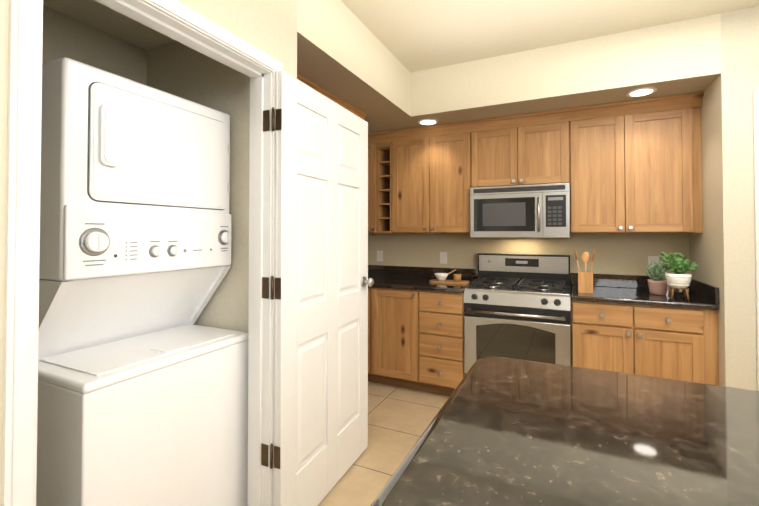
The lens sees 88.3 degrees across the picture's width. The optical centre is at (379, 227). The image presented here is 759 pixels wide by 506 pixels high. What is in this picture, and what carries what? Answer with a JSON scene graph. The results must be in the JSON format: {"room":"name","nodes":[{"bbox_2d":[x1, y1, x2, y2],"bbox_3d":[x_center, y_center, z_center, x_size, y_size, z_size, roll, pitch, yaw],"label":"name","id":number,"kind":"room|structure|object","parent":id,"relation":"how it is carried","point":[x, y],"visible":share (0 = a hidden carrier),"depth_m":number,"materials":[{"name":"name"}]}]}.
{"room":"kitchen","nodes":[
{"label":"kitchen","id":0,"kind":"room"},
{"bbox_2d":[42,5,145,84],"bbox_3d":[-1.591,0.034,1.702,0.110,2.650,1.280,0,-1,26],"label":"wall","id":1,"kind":"structure","parent":0,"point":[66,36],"depth_m":1.93,"materials":[{"name":"paint"}]},
{"bbox_2d":[43,0,175,49],"bbox_3d":[-1.152,-1.149,1.515,0.860,0.290,1.090,0,-1,26],"label":"ceiling","id":2,"kind":"structure","parent":0,"point":[99,16],"depth_m":1.89,"materials":[{"name":"paint"}]},
{"bbox_2d":[0,0,296,505],"bbox_3d":[-1.519,0.001,-0.385,0.110,2.650,4.980,0,-1,26],"label":"wall","id":3,"kind":"structure","parent":0,"point":[269,27],"depth_m":1.47,"materials":[{"name":"paint"}]},
{"bbox_2d":[2,0,282,505],"bbox_3d":[-0.691,0.309,1.326,0.142,2.088,0.936,0,-1,26],"label":"trim","id":4,"kind":"structure","parent":3,"relation":"attached to","point":[178,21],"depth_m":0.93,"materials":[{"name":"white paint"}]},
{"bbox_2d":[261,70,373,505],"bbox_3d":[-0.274,0.343,2.053,0.171,2.020,0.874,0,-1,26],"label":"closet door","id":5,"kind":"structure","parent":3,"relation":"in","point":[323,282],"depth_m":1.91,"materials":[{"name":"white paint"}]},
{"bbox_2d":[146,41,249,332],"bbox_3d":[-0.891,0.039,2.026,0.850,2.650,0.090,0,-1,26],"label":"wall","id":6,"kind":"structure","parent":0,"point":[178,69],"depth_m":1.90,"materials":[{"name":"paint"}]},
{"bbox_2d":[318,381,449,505],"bbox_3d":[0.835,1.358,-0.253,6.400,0.060,7.500,0,-1,26],"label":"floor","id":7,"kind":"structure","parent":0,"point":[400,419],"depth_m":2.56,"materials":[{"name":"beige tile"}]},
{"bbox_2d":[36,57,248,505],"bbox_3d":[-1.090,0.408,1.649,0.803,1.900,0.692,0,-1,26],"label":"dryer","id":8,"kind":"object","parent":7,"relation":"on","point":[142,390],"visible":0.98,"depth_m":1.41,"materials":[{"name":"white metal"}]},
{"bbox_2d":[297,73,324,95],"bbox_3d":[-0.841,0.227,2.436,0.659,2.288,0.690,0,-1,26],"label":"tall cabinet","id":9,"kind":"object","parent":7,"relation":"on","point":[302,79],"depth_m":2.46,"materials":[{"name":"brown wood"}]},
{"bbox_2d":[325,93,364,119],"bbox_3d":[-0.592,0.235,2.953,0.659,2.288,0.694,0,-1,26],"label":"tall cabinet","id":10,"kind":"object","parent":7,"relation":"on","point":[338,100],"depth_m":2.85,"materials":[{"name":"brown wood"}]},
{"bbox_2d":[368,287,375,382],"bbox_3d":[-0.176,0.961,3.819,0.647,0.864,0.629,0,-1,26],"label":"base cabinet","id":11,"kind":"object","parent":7,"relation":"on","point":[371,290],"depth_m":3.42,"materials":[{"name":"brown wood"}]},
{"bbox_2d":[368,265,719,309],"bbox_3d":[0.869,0.450,3.313,2.976,0.138,0.648,0,-1,26],"label":"countertop","id":12,"kind":"structure","parent":11,"relation":"on","point":[621,289],"depth_m":3.11,"materials":[{"name":"stone"}]},
{"bbox_2d":[429,279,469,283],"bbox_3d":[0.619,0.479,3.462,0.340,0.014,0.180,0,-1,26],"label":"serving board","id":13,"kind":"object","parent":12,"relation":"on","point":[445,281],"visible":0.94,"depth_m":3.42,"materials":[{"name":"brown wood"}]},
{"bbox_2d":[435,269,455,280],"bbox_3d":[0.582,0.423,3.491,0.183,0.099,0.124,0,-1,26],"label":"ceramic bowl","id":14,"kind":"object","parent":13,"relation":"on","point":[441,276],"visible":1,"depth_m":3.47,"materials":[{"name":"white ceramic"}]},
{"bbox_2d":[453,274,460,281],"bbox_3d":[0.680,0.440,3.416,0.068,0.062,0.068,0,-1,26],"label":"wooden cup","id":15,"kind":"object","parent":13,"relation":"on","point":[456,277],"visible":1,"depth_m":3.39,"materials":[{"name":"brown wood"}]},
{"bbox_2d":[574,248,595,293],"bbox_3d":[1.518,0.313,2.889,0.144,0.328,0.100,0,-1,26],"label":"utensil holder","id":16,"kind":"object","parent":12,"relation":"on","point":[585,281],"visible":1,"depth_m":2.85,"materials":[{"name":"brown wood"}]},
{"bbox_2d":[646,261,667,294],"bbox_3d":[1.994,0.357,2.796,0.155,0.237,0.124,0,-1,26],"label":"potted plant","id":17,"kind":"object","parent":12,"relation":"on","point":[657,285],"visible":0.94,"depth_m":2.78,"materials":[{"name":"plant"}]},
{"bbox_2d":[660,252,697,299],"bbox_3d":[1.972,0.315,2.575,0.196,0.308,0.152,0,-1,26],"label":"potted plant","id":18,"kind":"object","parent":12,"relation":"on","point":[678,278],"visible":0.98,"depth_m":2.55,"materials":[{"name":"green plant"}]},
{"bbox_2d":[376,287,419,390],"bbox_3d":[0.225,0.957,3.626,0.516,0.864,0.629,0,-1,26],"label":"base cabinet","id":19,"kind":"object","parent":7,"relation":"on","point":[415,339],"depth_m":3.32,"materials":[{"name":"brown wood"}]},
{"bbox_2d":[420,290,464,395],"bbox_3d":[0.598,0.955,3.446,0.439,0.864,0.629,0,-1,26],"label":"base cabinet","id":20,"kind":"object","parent":7,"relation":"on","point":[441,313],"depth_m":3.15,"materials":[{"name":"brown wood"}]},
{"bbox_2d":[464,253,570,375],"bbox_3d":[1.122,0.806,3.153,0.757,1.153,0.701,0,-1,26],"label":"gas range","id":21,"kind":"object","parent":7,"relation":"on","point":[517,306],"visible":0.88,"depth_m":2.95,"materials":[{"name":"grey metal"}]},
{"bbox_2d":[571,300,718,384],"bbox_3d":[1.842,0.945,2.833,0.812,0.865,0.655,0,-1,26],"label":"base cabinet","id":22,"kind":"object","parent":7,"relation":"on","point":[676,343],"visible":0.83,"depth_m":2.55,"materials":[{"name":"brown wood"}]},
{"bbox_3d":[1.278,0.809,0.259,2.240,1.054,0.791,0,-1,26],"label":"base cabinet","id":23,"kind":"object","parent":7,"relation":"on","visible":0},
{"bbox_2d":[372,357,758,505],"bbox_3d":[1.176,0.261,0.034,2.420,0.036,0.540,0,-1,26],"label":"countertop","id":24,"kind":"structure","parent":23,"relation":"on","point":[502,431],"depth_m":0.45,"materials":[{"name":"stone"}]},
{"bbox_2d":[297,0,720,132],"bbox_3d":[0.531,-1.096,2.635,2.980,0.360,2.210,0,-1,26],"label":"soffit","id":25,"kind":"structure","parent":0,"point":[344,53],"depth_m":2.64,"materials":[{"name":"paint"}]},
{"bbox_2d":[418,119,438,124],"bbox_3d":[0.415,-0.900,3.337,0.176,0.008,0.176,0,-1,26],"label":"recessed light","id":26,"kind":"object","parent":25,"relation":"in","point":[427,121],"visible":0.98,"depth_m":3.32,"materials":[{"name":"white paint"}]},
{"bbox_2d":[626,87,656,96],"bbox_3d":[1.763,-0.911,2.633,0.176,0.008,0.176,0,-1,26],"label":"recessed light","id":27,"kind":"object","parent":25,"relation":"in","point":[643,91],"visible":0.96,"depth_m":2.63,"materials":[{"name":"white paint"}]},
{"bbox_2d":[368,233,689,291],"bbox_3d":[1.079,0.065,3.641,3.080,2.650,0.110,0,-1,26],"label":"wall","id":28,"kind":"structure","parent":0,"point":[623,253],"depth_m":3.43,"materials":[{"name":"paint"}]},
{"bbox_2d":[368,132,387,232],"bbox_3d":[-0.170,-0.418,3.993,0.527,0.948,0.349,0,-1,26],"label":"upper cabinet","id":29,"kind":"object","parent":28,"relation":"attached to","point":[377,142],"depth_m":3.75,"materials":[{"name":"brown wood"}]},
{"bbox_2d":[377,250,382,261],"bbox_3d":[0.003,0.297,4.088,0.070,0.114,0.007,0,-1,26],"label":"electrical outlet","id":30,"kind":"object","parent":28,"relation":"attached to","point":[379,255],"visible":1,"depth_m":4.08,"materials":[{"name":"white plastic"}]},
{"bbox_2d":[388,120,479,232],"bbox_3d":[0.543,-0.424,3.649,0.822,0.948,0.349,0,-1,26],"label":"upper cabinet","id":31,"kind":"object","parent":28,"relation":"attached to","point":[432,170],"depth_m":3.48,"materials":[{"name":"brown wood"}]},
{"bbox_2d":[440,252,446,263],"bbox_3d":[0.621,0.292,3.791,0.070,0.114,0.007,0,-1,26],"label":"electrical outlet","id":32,"kind":"object","parent":28,"relation":"attached to","point":[443,257],"visible":1,"depth_m":3.79,"materials":[{"name":"white plastic"}]},
{"bbox_2d":[480,108,571,186],"bbox_3d":[1.200,-0.621,3.336,0.759,0.564,0.349,0,-1,26],"label":"upper cabinet","id":33,"kind":"object","parent":28,"relation":"attached to","point":[530,148],"depth_m":3.15,"materials":[{"name":"brown wood"}]},
{"bbox_2d":[470,183,569,237],"bbox_3d":[1.179,-0.127,3.287,0.756,0.422,0.442,0,-1,26],"label":"microwave","id":34,"kind":"object","parent":33,"relation":"attached to","point":[530,211],"visible":0.98,"depth_m":3.11,"materials":[{"name":"grey metal"}]},
{"bbox_2d":[570,92,703,232],"bbox_3d":[1.880,-0.434,3.006,0.876,0.948,0.349,0,-1,26],"label":"upper cabinet","id":35,"kind":"object","parent":28,"relation":"attached to","point":[633,166],"depth_m":2.82,"materials":[{"name":"brown wood"}]},
{"bbox_2d":[648,256,658,267],"bbox_3d":[2.143,0.281,3.058,0.070,0.114,0.007,0,-1,26],"label":"electrical outlet","id":36,"kind":"object","parent":28,"relation":"attached to","point":[652,259],"visible":0.52,"depth_m":3.06,"materials":[{"name":"white plastic"}]},
{"bbox_2d":[341,0,758,72],"bbox_3d":[0.835,-1.372,-0.209,6.400,0.100,7.500,0,-1,26],"label":"ceiling","id":37,"kind":"structure","parent":0,"point":[415,35],"depth_m":2.43,"materials":[{"name":"paint"}]},
{"bbox_2d":[689,6,758,389],"bbox_3d":[3.602,0.038,1.966,3.120,2.650,0.720,0,-1,26],"label":"wall","id":38,"kind":"structure","parent":0,"point":[722,250],"depth_m":2.30,"materials":[{"name":"paint"}]},
{"bbox_2d":[753,89,758,390],"bbox_3d":[2.604,0.282,2.032,0.980,2.165,0.016,0,-1,26],"label":"door frame","id":39,"kind":"structure","parent":38,"relation":"attached to","point":[756,135],"depth_m":2.24,"materials":[{"name":"white paint"}]}
]}

